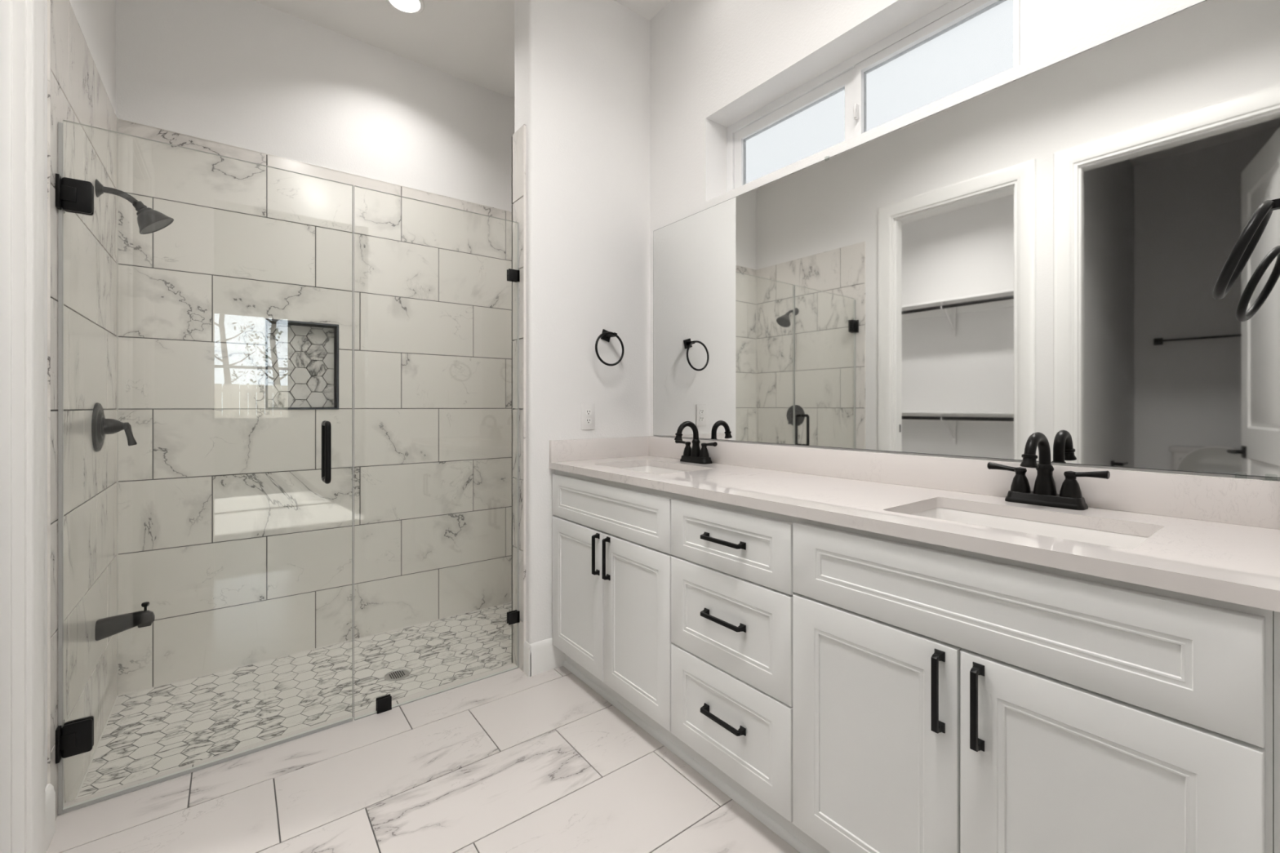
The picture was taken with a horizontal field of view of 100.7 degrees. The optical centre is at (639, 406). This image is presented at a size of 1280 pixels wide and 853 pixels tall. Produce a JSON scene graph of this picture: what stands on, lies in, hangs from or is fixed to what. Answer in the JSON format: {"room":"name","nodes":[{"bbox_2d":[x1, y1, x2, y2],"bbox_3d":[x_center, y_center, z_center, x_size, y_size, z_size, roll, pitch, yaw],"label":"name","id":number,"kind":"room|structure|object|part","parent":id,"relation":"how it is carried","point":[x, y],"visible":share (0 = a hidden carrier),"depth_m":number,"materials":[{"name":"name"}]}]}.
{"room":"bathroom","nodes":[
{"label":"bathroom","id":0,"kind":"room"},
{"bbox_2d":[45,0,115,786],"bbox_3d":[-1.313,-0.317,0.966,0.122,3.210,3.370,0,0,-37],"label":"wall","id":1,"kind":"structure","parent":0,"point":[96,19],"depth_m":1.86,"materials":[{"name":"white paint"}]},
{"bbox_2d":[0,0,45,852],"bbox_3d":[-1.275,-0.144,0.928,0.141,2.564,0.941,0,0,-37],"label":"door frame","id":2,"kind":"structure","parent":1,"relation":"in","point":[22,22],"depth_m":1.25,"materials":[{"name":"white paint"}]},
{"bbox_2d":[45,783,55,852],"bbox_3d":[-0.941,1.072,0.591,0.014,0.132,2.083,0,0,-37],"label":"baseboard","id":3,"kind":"structure","parent":1,"relation":"attached to","point":[50,792],"depth_m":1.39,"materials":[{"name":"white paint"}]},
{"bbox_2d":[50,0,116,819],"bbox_3d":[-1.887,0.024,1.821,0.004,2.467,1.015,0,0,-37],"label":"tiled wall","id":4,"kind":"structure","parent":1,"relation":"attached to","point":[78,95],"depth_m":1.69,"materials":[{"name":"tile"}]},
{"bbox_2d":[91,402,137,452],"bbox_3d":[-1.899,0.074,1.928,0.106,0.176,0.176,0,0,-37],"label":"shower valve","id":5,"kind":"object","parent":4,"relation":"attached to","point":[101,426],"visible":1,"depth_m":1.89,"materials":[{"name":"black metal"}]},
{"bbox_3d":[-1.901,0.072,1.926,0.078,0.068,0.068,0,0,-37],"label":"handle","id":6,"kind":"part","parent":5,"relation":"part of","materials":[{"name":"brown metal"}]},
{"bbox_3d":[-1.869,0.106,1.944,0.041,0.077,0.025,0,0,-4],"label":"lever","id":7,"kind":"part","parent":5,"relation":"part of","materials":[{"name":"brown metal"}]},
{"bbox_2d":[94,601,155,640],"bbox_3d":[-1.881,0.782,1.942,0.153,0.108,0.062,0,0,-37],"label":"tub spout","id":8,"kind":"object","parent":4,"relation":"attached to","point":[107,627],"visible":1,"depth_m":1.92,"materials":[{"name":"black metal"}]},
{"bbox_3d":[-1.840,0.746,1.973,0.024,0.036,0.024,0,0,-37],"label":"diverter knob","id":9,"kind":"part","parent":8,"relation":"part of","materials":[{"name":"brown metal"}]},
{"bbox_2d":[94,179,173,234],"bbox_3d":[-1.859,-0.727,1.958,0.208,0.170,0.119,0,0,-37],"label":"showerhead","id":10,"kind":"object","parent":4,"relation":"attached to","point":[149,220],"visible":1,"depth_m":1.95,"materials":[{"name":"black metal"}]},
{"bbox_3d":[-1.894,-0.762,1.932,0.120,0.057,0.022,0,0,-37],"label":"shower arm","id":11,"kind":"part","parent":10,"relation":"part of","materials":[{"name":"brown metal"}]},
{"bbox_2d":[55,120,353,814],"bbox_3d":[-1.331,0.168,1.701,0.733,1.938,0.111,0,0,-37],"label":"shower door","id":12,"kind":"structure","parent":4,"relation":"attached to","point":[74,737],"depth_m":1.49,"materials":[{"name":"clear glass"}]},
{"bbox_3d":[-1.108,0.160,1.872,0.019,0.219,0.111,0,0,-37],"label":"pull handle","id":13,"kind":"part","parent":12,"relation":"part of","materials":[{"name":"black metal"}]},
{"bbox_2d":[76,602,511,799],"bbox_3d":[-1.174,1.225,2.448,1.890,0.022,0.885,0,0,-37],"label":"floor","id":14,"kind":"structure","parent":0,"point":[151,731],"depth_m":2.27,"materials":[{"name":"tile"}]},
{"bbox_2d":[384,668,409,681],"bbox_3d":[-1.115,1.234,2.435,0.106,0.010,0.106,0,0,-37],"label":"floor drain","id":15,"kind":"object","parent":14,"relation":"on","point":[395,675],"visible":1,"depth_m":2.44,"materials":[{"name":"silver metal"}]},
{"bbox_2d":[115,0,514,482],"bbox_3d":[-1.490,-0.317,2.861,1.914,3.210,0.140,0,0,-37],"label":"wall","id":16,"kind":"structure","parent":0,"point":[248,74],"depth_m":2.64,"materials":[{"name":"white paint"}]},
{"bbox_2d":[265,318,338,409],"bbox_3d":[-1.696,-0.203,2.665,0.308,0.435,0.102,0,0,-37],"label":"wall niche","id":17,"kind":"object","parent":16,"relation":"attached to","point":[300,373],"visible":1,"depth_m":2.69,"materials":[{"name":"tile"}]},
{"bbox_2d":[118,119,512,695],"bbox_3d":[-1.444,0.024,2.801,1.890,2.467,0.004,0,0,-37],"label":"tiled wall","id":18,"kind":"structure","parent":16,"relation":"attached to","point":[238,548],"depth_m":2.61,"materials":[{"name":"tile"}]},
{"bbox_2d":[47,0,525,784],"bbox_3d":[-1.140,0.014,2.395,1.900,2.447,1.027,0,0,-37],"label":"trim","id":19,"kind":"structure","parent":18,"relation":"attached to","point":[48,1],"depth_m":1.42,"materials":[{"name":"stone"}]},
{"bbox_2d":[45,663,799,852],"bbox_3d":[-0.104,1.198,1.233,2.353,0.120,2.325,0,0,-37],"label":"floor","id":20,"kind":"structure","parent":0,"point":[442,784],"depth_m":1.56,"materials":[{"name":"tile"}]},
{"bbox_2d":[63,662,513,804],"bbox_3d":[-1.101,1.195,1.941,1.390,0.114,0.010,0,0,-37],"label":"shower curb","id":21,"kind":"object","parent":20,"relation":"attached to","point":[512,663],"visible":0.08,"depth_m":1.79,"materials":[{"name":"stone"}]},
{"bbox_2d":[354,185,519,720],"bbox_3d":[-0.784,0.168,2.120,0.638,1.939,0.025,0,0,-37],"label":"glass panel","id":22,"kind":"object","parent":20,"relation":"on","point":[383,704],"visible":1,"depth_m":2.30,"materials":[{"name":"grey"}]},
{"bbox_2d":[552,470,685,759],"bbox_3d":[0.061,0.704,2.148,0.576,0.868,0.796,0,0,-37],"label":"base cabinet","id":23,"kind":"object","parent":20,"relation":"on","point":[611,540],"visible":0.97,"depth_m":1.92,"materials":[{"name":"white paint"}]},
{"bbox_3d":[-0.252,0.752,2.145,0.020,0.556,0.395,0,0,-37],"label":"door","id":24,"kind":"part","parent":23,"relation":"part of","materials":[{"name":"white paint"}]},
{"bbox_3d":[-0.168,0.558,1.997,0.027,0.157,0.019,0,0,-37],"label":"pull handle","id":25,"kind":"part","parent":23,"relation":"part of","materials":[{"name":"black metal"}]},
{"bbox_3d":[-0.125,0.558,1.940,0.027,0.157,0.019,0,0,-37],"label":"pull handle","id":26,"kind":"part","parent":23,"relation":"part of","materials":[{"name":"black metal"}]},
{"bbox_3d":[-0.135,0.380,1.992,0.020,0.176,0.780,0,0,-37],"label":"false drawer","id":27,"kind":"part","parent":23,"relation":"part of","materials":[{"name":"white paint"}]},
{"bbox_3d":[-0.014,0.752,1.833,0.020,0.556,0.381,0,0,-37],"label":"door","id":28,"kind":"part","parent":23,"relation":"part of","materials":[{"name":"white paint"}]},
{"bbox_2d":[671,493,807,852],"bbox_3d":[0.442,0.704,1.650,0.576,0.868,0.459,0,0,-37],"label":"base cabinet","id":29,"kind":"object","parent":20,"relation":"on","point":[731,565],"visible":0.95,"depth_m":1.46,"materials":[{"name":"white paint"}]},
{"bbox_3d":[0.227,0.876,1.480,0.027,0.019,0.157,0,0,-37],"label":"pull handle","id":30,"kind":"part","parent":29,"relation":"part of","materials":[{"name":"black metal"}]},
{"bbox_3d":[0.227,0.598,1.480,0.027,0.019,0.157,0,0,-37],"label":"pull handle","id":31,"kind":"part","parent":29,"relation":"part of","materials":[{"name":"black metal"}]},
{"bbox_3d":[0.227,0.376,1.480,0.027,0.019,0.157,0,0,-37],"label":"pull handle","id":32,"kind":"part","parent":29,"relation":"part of","materials":[{"name":"black metal"}]},
{"bbox_3d":[0.243,0.889,1.498,0.020,0.281,0.455,0,0,-37],"label":"drawer","id":33,"kind":"part","parent":29,"relation":"part of","materials":[{"name":"white paint"}]},
{"bbox_3d":[0.243,0.608,1.498,0.020,0.272,0.455,0,0,-37],"label":"drawer","id":34,"kind":"part","parent":29,"relation":"part of","materials":[{"name":"white paint"}]},
{"bbox_3d":[0.243,0.379,1.498,0.020,0.176,0.455,0,0,-37],"label":"drawer","id":35,"kind":"part","parent":29,"relation":"part of","materials":[{"name":"white paint"}]},
{"bbox_2d":[792,517,1279,852],"bbox_3d":[0.828,0.704,1.146,0.576,0.868,0.810,0,0,-37],"label":"base cabinet","id":36,"kind":"object","parent":20,"relation":"on","point":[946,700],"visible":0.98,"depth_m":0.94,"materials":[{"name":"white paint"}]},
{"bbox_3d":[0.498,0.747,1.165,0.020,0.566,0.376,0,0,-37],"label":"door","id":37,"kind":"part","parent":36,"relation":"part of","materials":[{"name":"white paint"}]},
{"bbox_2d":[549,435,1279,612],"bbox_3d":[0.454,0.208,1.650,0.557,0.122,2.065,0,0,-37],"label":"countertop","id":38,"kind":"structure","parent":36,"relation":"on","point":[1213,537],"depth_m":1.22,"materials":[{"name":"white stone"}]},
{"bbox_2d":[621,466,687,474],"bbox_3d":[0.052,0.347,2.145,0.331,0.156,0.470,0,0,-37],"label":"sink","id":39,"kind":"object","parent":38,"relation":"in","point":[651,469],"visible":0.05,"depth_m":2.35,"materials":[{"name":"white ceramic"}]},
{"bbox_2d":[674,421,717,464],"bbox_3d":[0.207,0.151,2.264,0.144,0.179,0.242,0,0,-37],"label":"faucet","id":40,"kind":"object","parent":38,"relation":"on","point":[695,454],"visible":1,"depth_m":2.27,"materials":[{"name":"black metal"}]},
{"bbox_3d":[0.192,0.157,2.352,0.029,0.023,0.084,0,0,-37],"label":"lever","id":41,"kind":"part","parent":40,"relation":"part of","materials":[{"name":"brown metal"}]},
{"bbox_3d":[0.210,0.195,2.330,0.043,0.056,0.043,0,0,-37],"label":"handle","id":42,"kind":"part","parent":40,"relation":"part of","materials":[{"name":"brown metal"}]},
{"bbox_3d":[0.203,0.106,2.264,0.116,0.089,0.024,0,0,-35],"label":"spout","id":43,"kind":"part","parent":40,"relation":"part of","materials":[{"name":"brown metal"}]},
{"bbox_3d":[0.241,0.182,2.290,0.047,0.081,0.047,0,0,-37],"label":"spout","id":44,"kind":"part","parent":40,"relation":"part of","materials":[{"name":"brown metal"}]},
{"bbox_3d":[0.241,0.228,2.290,0.058,0.026,0.160,0,0,-37],"label":"plate","id":45,"kind":"part","parent":40,"relation":"part of","materials":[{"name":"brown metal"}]},
{"bbox_3d":[0.272,0.195,2.249,0.043,0.056,0.043,0,0,-37],"label":"handle","id":46,"kind":"part","parent":40,"relation":"part of","materials":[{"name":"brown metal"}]},
{"bbox_3d":[0.288,0.157,2.226,0.029,0.023,0.084,0,0,-37],"label":"lever","id":47,"kind":"part","parent":40,"relation":"part of","materials":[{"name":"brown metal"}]},
{"bbox_2d":[911,507,1148,549],"bbox_3d":[0.811,0.347,1.153,0.331,0.156,0.470,0,0,-37],"label":"sink","id":48,"kind":"object","parent":38,"relation":"in","point":[1051,530],"visible":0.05,"depth_m":1.24,"materials":[{"name":"white ceramic"}]},
{"bbox_2d":[986,431,1110,510],"bbox_3d":[0.961,0.151,1.278,0.144,0.179,0.242,0,0,-37],"label":"faucet","id":49,"kind":"object","parent":38,"relation":"on","point":[1044,493],"visible":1,"depth_m":1.28,"materials":[{"name":"black metal"}]},
{"bbox_3d":[0.947,0.157,1.366,0.029,0.023,0.084,0,0,-37],"label":"lever","id":50,"kind":"part","parent":49,"relation":"part of","materials":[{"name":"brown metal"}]},
{"bbox_3d":[0.965,0.195,1.345,0.043,0.056,0.043,0,0,-37],"label":"handle","id":51,"kind":"part","parent":49,"relation":"part of","materials":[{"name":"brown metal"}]},
{"bbox_3d":[0.957,0.106,1.278,0.116,0.089,0.024,0,0,-35],"label":"spout","id":52,"kind":"part","parent":49,"relation":"part of","materials":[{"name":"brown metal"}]},
{"bbox_3d":[0.995,0.182,1.304,0.047,0.081,0.047,0,0,-37],"label":"spout","id":53,"kind":"part","parent":49,"relation":"part of","materials":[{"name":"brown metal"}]},
{"bbox_3d":[0.995,0.228,1.304,0.058,0.026,0.160,0,0,-37],"label":"plate","id":54,"kind":"part","parent":49,"relation":"part of","materials":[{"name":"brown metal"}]},
{"bbox_3d":[1.026,0.195,1.264,0.043,0.056,0.043,0,0,-37],"label":"handle","id":55,"kind":"part","parent":49,"relation":"part of","materials":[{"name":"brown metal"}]},
{"bbox_3d":[1.043,0.157,1.241,0.029,0.023,0.084,0,0,-37],"label":"lever","id":56,"kind":"part","parent":49,"relation":"part of","materials":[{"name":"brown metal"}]},
{"bbox_3d":[0.574,0.554,1.026,0.027,0.157,0.019,0,0,-37],"label":"pull handle","id":57,"kind":"part","parent":36,"relation":"part of","materials":[{"name":"black metal"}]},
{"bbox_3d":[0.616,0.554,0.972,0.027,0.157,0.019,0,0,-37],"label":"pull handle","id":58,"kind":"part","parent":36,"relation":"part of","materials":[{"name":"black metal"}]},
{"bbox_3d":[0.613,0.372,1.014,0.020,0.172,0.754,0,0,-37],"label":"false drawer","id":59,"kind":"part","parent":36,"relation":"part of","materials":[{"name":"white paint"}]},
{"bbox_3d":[0.728,0.747,0.864,0.020,0.566,0.374,0,0,-37],"label":"door","id":60,"kind":"part","parent":36,"relation":"part of","materials":[{"name":"white paint"}]},
{"bbox_2d":[252,0,671,98],"bbox_3d":[0.489,-1.972,-1.262,4.743,0.100,9.400,0,0,-37],"label":"ceiling","id":61,"kind":"structure","parent":0,"point":[471,41],"depth_m":2.69,"materials":[{"name":"white paint"}]},
{"bbox_2d":[385,0,424,14],"bbox_3d":[-1.114,-1.919,2.509,0.176,0.007,0.176,0,0,-37],"label":"recessed light","id":62,"kind":"object","parent":61,"relation":"in","point":[405,6],"visible":1,"depth_m":2.54,"materials":[{"name":"white paint"}]},
{"bbox_2d":[514,0,649,644],"bbox_3d":[-0.256,-0.392,2.505,0.648,3.060,0.154,0,0,-37],"label":"wall","id":63,"kind":"structure","parent":0,"point":[582,67],"depth_m":2.40,"materials":[{"name":"white paint"}]},
{"bbox_2d":[511,137,514,662],"bbox_3d":[-0.366,0.024,2.524,0.515,2.467,0.010,0,0,-37],"label":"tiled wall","id":64,"kind":"structure","parent":63,"relation":"attached to","point":[512,138],"depth_m":2.37,"materials":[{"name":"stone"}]},
{"bbox_2d":[75,118,511,799],"bbox_3d":[-1.175,0.007,2.448,1.891,2.433,0.886,0,0,-37],"label":"trim","id":65,"kind":"structure","parent":64,"relation":"attached to","point":[101,735],"depth_m":2.22,"materials":[{"name":"grey"}]},
{"bbox_2d":[511,125,523,671],"bbox_3d":[-0.533,0.024,2.326,0.010,2.467,0.121,0,0,-37],"label":"wall tile","id":66,"kind":"structure","parent":64,"relation":"attached to","point":[517,138],"depth_m":2.31,"materials":[{"name":"tile"}]},
{"bbox_2d":[523,637,565,677],"bbox_3d":[-0.413,1.072,2.303,0.174,0.132,0.053,0,0,-37],"label":"baseboard","id":67,"kind":"structure","parent":63,"relation":"attached to","point":[541,656],"depth_m":2.27,"materials":[{"name":"white paint"}]},
{"bbox_2d":[581,404,595,429],"bbox_3d":[-0.236,0.046,2.417,0.072,0.116,0.009,0,0,-37],"label":"wall outlet","id":68,"kind":"object","parent":63,"relation":"attached to","point":[588,411],"visible":1,"depth_m":2.41,"materials":[{"name":"white plastic"}]},
{"bbox_2d":[585,417,591,423],"bbox_3d":[-0.235,0.066,2.416,0.033,0.027,0.004,0,0,-37],"label":"receptacle","id":69,"kind":"object","parent":68,"relation":"attached to","point":[588,420],"depth_m":2.41,"materials":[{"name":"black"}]},
{"bbox_2d":[585,408,591,415],"bbox_3d":[-0.235,0.026,2.416,0.033,0.027,0.004,0,0,-37],"label":"receptacle","id":70,"kind":"object","parent":68,"relation":"attached to","point":[588,411],"depth_m":2.41,"materials":[{"name":"white plastic"}]},
{"bbox_2d":[595,328,624,365],"bbox_3d":[-0.153,-0.273,2.442,0.158,0.176,0.070,0,0,-37],"label":"towel ring","id":71,"kind":"object","parent":63,"relation":"attached to","point":[606,335],"visible":1,"depth_m":2.44,"materials":[{"name":"black metal"}]},
{"bbox_3d":[-0.157,-0.331,2.477,0.058,0.058,0.010,0,0,-37],"label":"mounting plate","id":72,"kind":"part","parent":71,"relation":"part of","materials":[{"name":"black metal"}]},
{"bbox_3d":[-0.134,-0.331,2.456,0.061,0.022,0.022,0,0,43],"label":"post","id":73,"kind":"part","parent":71,"relation":"part of","materials":[{"name":"black metal"}]},
{"bbox_2d":[649,0,1279,480],"bbox_3d":[0.746,-0.342,1.885,0.190,3.160,2.328,0,0,-37],"label":"wall","id":74,"kind":"structure","parent":0,"point":[714,64],"depth_m":2.10,"materials":[{"name":"white paint"}]},
{"bbox_2d":[726,0,1023,191],"bbox_3d":[0.762,-1.083,1.947,0.088,0.366,1.180,0,0,-37],"label":"window","id":75,"kind":"structure","parent":74,"relation":"in","point":[959,45],"depth_m":1.84,"materials":[{"name":"white glass"}]},
{"bbox_3d":[0.613,-1.083,2.162,0.004,0.218,0.509,0,0,-37],"label":"pane","id":76,"kind":"part","parent":75,"relation":"part of","materials":[{"name":"clear glass"}]},
{"bbox_3d":[0.947,-1.081,1.719,0.004,0.246,0.477,0,0,-37],"label":"pane","id":77,"kind":"part","parent":75,"relation":"part of","materials":[{"name":"clear glass"}]},
{"bbox_2d":[648,435,1279,529],"bbox_3d":[0.668,0.194,1.814,0.019,0.094,2.065,0,0,-37],"label":"backsplash","id":78,"kind":"structure","parent":74,"relation":"attached to","point":[1250,502],"depth_m":1.40,"materials":[{"name":"white stone"}]},
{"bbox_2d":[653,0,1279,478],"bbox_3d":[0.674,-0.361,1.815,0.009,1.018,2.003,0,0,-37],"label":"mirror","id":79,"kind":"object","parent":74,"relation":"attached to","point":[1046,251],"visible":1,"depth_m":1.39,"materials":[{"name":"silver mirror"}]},
{"bbox_3d":[1.015,-0.392,0.701,0.863,3.060,0.120,0,0,-37],"label":"wall","id":80,"kind":"structure","parent":0,"visible":0},
{"bbox_2d":[1212,198,1279,299],"bbox_3d":[1.094,-0.285,0.923,0.172,0.176,0.135,0,0,-37],"label":"towel ring","id":81,"kind":"object","parent":80,"relation":"attached to","point":[1246,242],"visible":1,"depth_m":0.91,"materials":[{"name":"black metal"}]},
{"bbox_3d":[1.111,-0.349,0.902,0.018,0.018,0.067,0,0,-37],"label":"post","id":82,"kind":"part","parent":81,"relation":"part of","materials":[{"name":"black metal"}]}
]}

